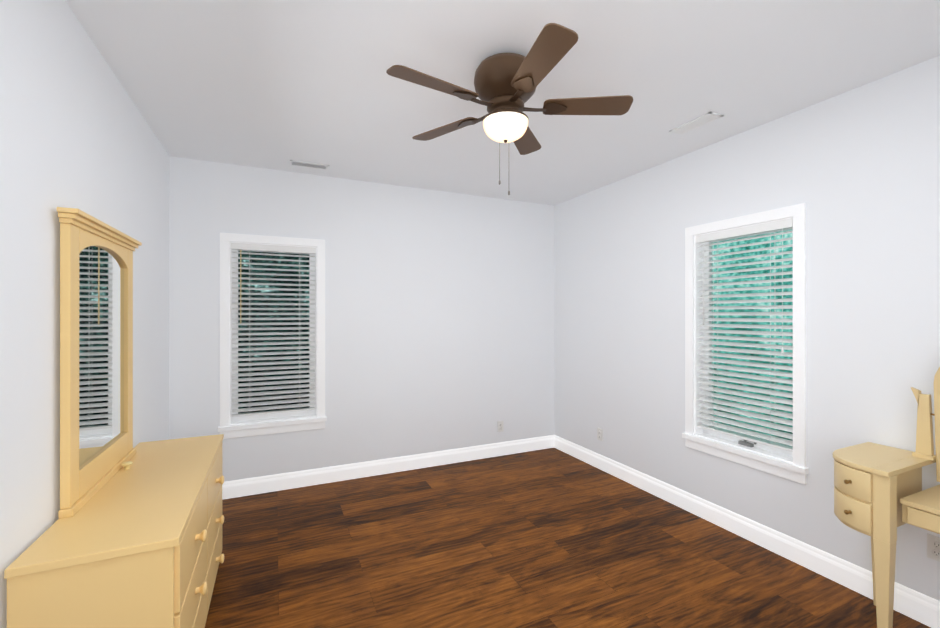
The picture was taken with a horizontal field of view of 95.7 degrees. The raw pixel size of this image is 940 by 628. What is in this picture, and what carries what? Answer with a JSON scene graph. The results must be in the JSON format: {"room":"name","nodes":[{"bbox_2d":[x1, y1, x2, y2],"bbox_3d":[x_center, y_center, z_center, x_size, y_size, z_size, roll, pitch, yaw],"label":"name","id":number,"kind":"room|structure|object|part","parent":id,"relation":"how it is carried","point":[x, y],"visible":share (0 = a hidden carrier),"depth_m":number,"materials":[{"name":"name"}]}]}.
{"room":"bedroom","nodes":[
{"label":"bedroom","id":0,"kind":"room"},
{"bbox_2d":[0,0,168,627],"bbox_3d":[-1.525,0.137,1.330,0.160,2.745,4.320,0,0,-25],"label":"wall","id":1,"kind":"structure","parent":0,"point":[76,131],"depth_m":1.57,"materials":[{"name":"paint"}]},
{"bbox_2d":[169,156,553,481],"bbox_3d":[-0.728,0.138,4.157,3.960,2.745,0.160,0,0,-25],"label":"wall","id":2,"kind":"structure","parent":0,"point":[439,320],"depth_m":4.04,"materials":[{"name":"paint"}]},
{"bbox_2d":[218,233,326,438],"bbox_3d":[-1.691,0.178,3.689,0.838,1.680,0.190,0,0,-25],"label":"window","id":3,"kind":"structure","parent":2,"relation":"in","point":[234,423],"depth_m":3.65,"materials":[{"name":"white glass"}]},
{"bbox_2d":[222,435,553,499],"bbox_3d":[-0.696,1.442,4.074,3.570,0.137,0.015,0,0,-25],"label":"baseboard","id":4,"kind":"structure","parent":2,"relation":"attached to","point":[271,483],"depth_m":3.98,"materials":[{"name":"white wood"}]},
{"bbox_2d":[497,421,502,431],"bbox_3d":[0.326,1.201,4.544,0.070,0.114,0.010,0,0,-25],"label":"electrical outlet","id":5,"kind":"object","parent":2,"relation":"attached to","point":[499,426],"visible":1,"depth_m":4.54,"materials":[{"name":"white plastic"}]},
{"bbox_2d":[65,0,939,205],"bbox_3d":[0.203,-1.295,2.120,3.960,0.120,4.640,0,0,-25],"label":"ceiling","id":6,"kind":"structure","parent":0,"point":[275,84],"depth_m":2.18,"materials":[{"name":"paint"}]},
{"bbox_2d":[290,160,328,169],"bbox_3d":[-1.328,-1.230,3.521,0.300,0.009,0.120,0,0,-25],"label":"ceiling vent","id":7,"kind":"object","parent":6,"relation":"in","point":[309,165],"visible":1,"depth_m":3.51,"materials":[{"name":"white metal"}]},
{"bbox_2d":[386,23,632,194],"bbox_3d":[0.165,-0.925,2.077,1.171,0.621,1.171,0,0,-25],"label":"ceiling fan","id":8,"kind":"object","parent":6,"relation":"hanging from","point":[505,85],"visible":1,"depth_m":2.01,"materials":[{"name":"brown wood"}]},
{"bbox_2d":[669,111,723,134],"bbox_3d":[1.458,-1.230,2.755,0.120,0.009,0.300,0,0,-25],"label":"ceiling vent","id":9,"kind":"object","parent":6,"relation":"in","point":[699,121],"visible":1,"depth_m":2.74,"materials":[{"name":"white metal"}]},
{"bbox_2d":[205,448,930,627],"bbox_3d":[0.203,1.570,2.119,3.960,0.120,4.640,0,0,-25],"label":"floor","id":10,"kind":"structure","parent":0,"point":[550,538],"depth_m":2.60,"materials":[{"name":"brown wood"}]},
{"bbox_2d":[4,207,223,627],"bbox_3d":[-1.464,0.557,2.000,0.474,1.906,1.390,0,0,-25],"label":"dresser","id":11,"kind":"object","parent":10,"relation":"on","point":[131,537],"visible":1,"depth_m":1.67,"materials":[{"name":"paint"}]},
{"bbox_2d":[57,207,141,518],"bbox_3d":[-1.674,0.184,1.965,0.063,1.161,0.836,0,0,-25],"label":"mirror","id":12,"kind":"object","parent":11,"relation":"on","point":[96,258],"depth_m":1.84,"materials":[{"name":"paint"}]},
{"bbox_3d":[-1.692,0.748,2.099,0.046,0.034,0.046,0,0,-25],"label":"spare knob","id":13,"kind":"part","parent":11,"relation":"part of","materials":[{"name":"gold metal"}]},
{"bbox_2d":[833,367,939,627],"bbox_3d":[2.136,0.809,1.634,0.494,1.400,1.158,0,0,-25],"label":"table","id":14,"kind":"object","parent":10,"relation":"on","point":[880,496],"visible":1,"depth_m":1.92,"materials":[{"name":"paint"}]},
{"bbox_2d":[910,367,939,481],"bbox_3d":[2.293,0.445,1.706,0.069,0.672,0.770,0,0,-25],"label":"mirror","id":15,"kind":"object","parent":14,"relation":"attached to","point":[924,432],"depth_m":2.00,"materials":[{"name":"paint"}]},
{"bbox_2d":[554,56,939,600],"bbox_3d":[1.931,0.138,2.910,0.160,2.745,4.320,0,0,-25],"label":"wall","id":16,"kind":"structure","parent":0,"point":[856,170],"depth_m":2.54,"materials":[{"name":"paint"}]},
{"bbox_2d":[597,428,602,440],"bbox_3d":[1.267,1.176,4.156,0.010,0.114,0.070,0,0,-25],"label":"electrical outlet","id":17,"kind":"object","parent":16,"relation":"attached to","point":[599,434],"visible":1,"depth_m":4.15,"materials":[{"name":"white plastic"}]},
{"bbox_2d":[682,203,808,484],"bbox_3d":[1.892,0.178,2.936,0.190,1.680,0.838,0,0,-25],"label":"window","id":18,"kind":"structure","parent":16,"relation":"in","point":[792,466],"depth_m":2.90,"materials":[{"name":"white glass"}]},
{"bbox_2d":[696,218,792,451],"bbox_3d":[1.865,0.133,2.923,0.082,1.442,0.662,0,0,-25],"label":"window blinds","id":19,"kind":"object","parent":18,"relation":"attached to","point":[759,228],"visible":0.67,"depth_m":2.89,"materials":[{"name":"white plastic"}]},
{"bbox_2d":[554,435,939,627],"bbox_3d":[1.852,1.442,2.873,0.015,0.137,4.320,0,0,-25],"label":"baseboard","id":20,"kind":"structure","parent":16,"relation":"attached to","point":[917,606],"depth_m":2.71,"materials":[{"name":"white wood"}]},
{"bbox_2d":[927,533,939,561],"bbox_3d":[2.236,1.125,2.037,0.010,0.114,0.070,0,0,-25],"label":"electrical outlet","id":21,"kind":"object","parent":16,"relation":"attached to","point":[933,547],"visible":1,"depth_m":2.05,"materials":[{"name":"white plastic"}]},
{"label":"outside","id":22,"kind":"structure","parent":0,"visible":0},
{"bbox_2d":[238,251,308,413],"bbox_3d":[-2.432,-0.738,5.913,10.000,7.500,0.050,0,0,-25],"label":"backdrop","id":23,"kind":"structure","parent":22,"point":[273,296],"depth_m":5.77,"materials":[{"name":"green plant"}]},
{"bbox_2d":[712,230,792,446],"bbox_3d":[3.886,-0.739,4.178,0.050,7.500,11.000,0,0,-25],"label":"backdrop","id":24,"kind":"structure","parent":22,"point":[788,235],"depth_m":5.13,"materials":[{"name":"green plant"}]}
]}

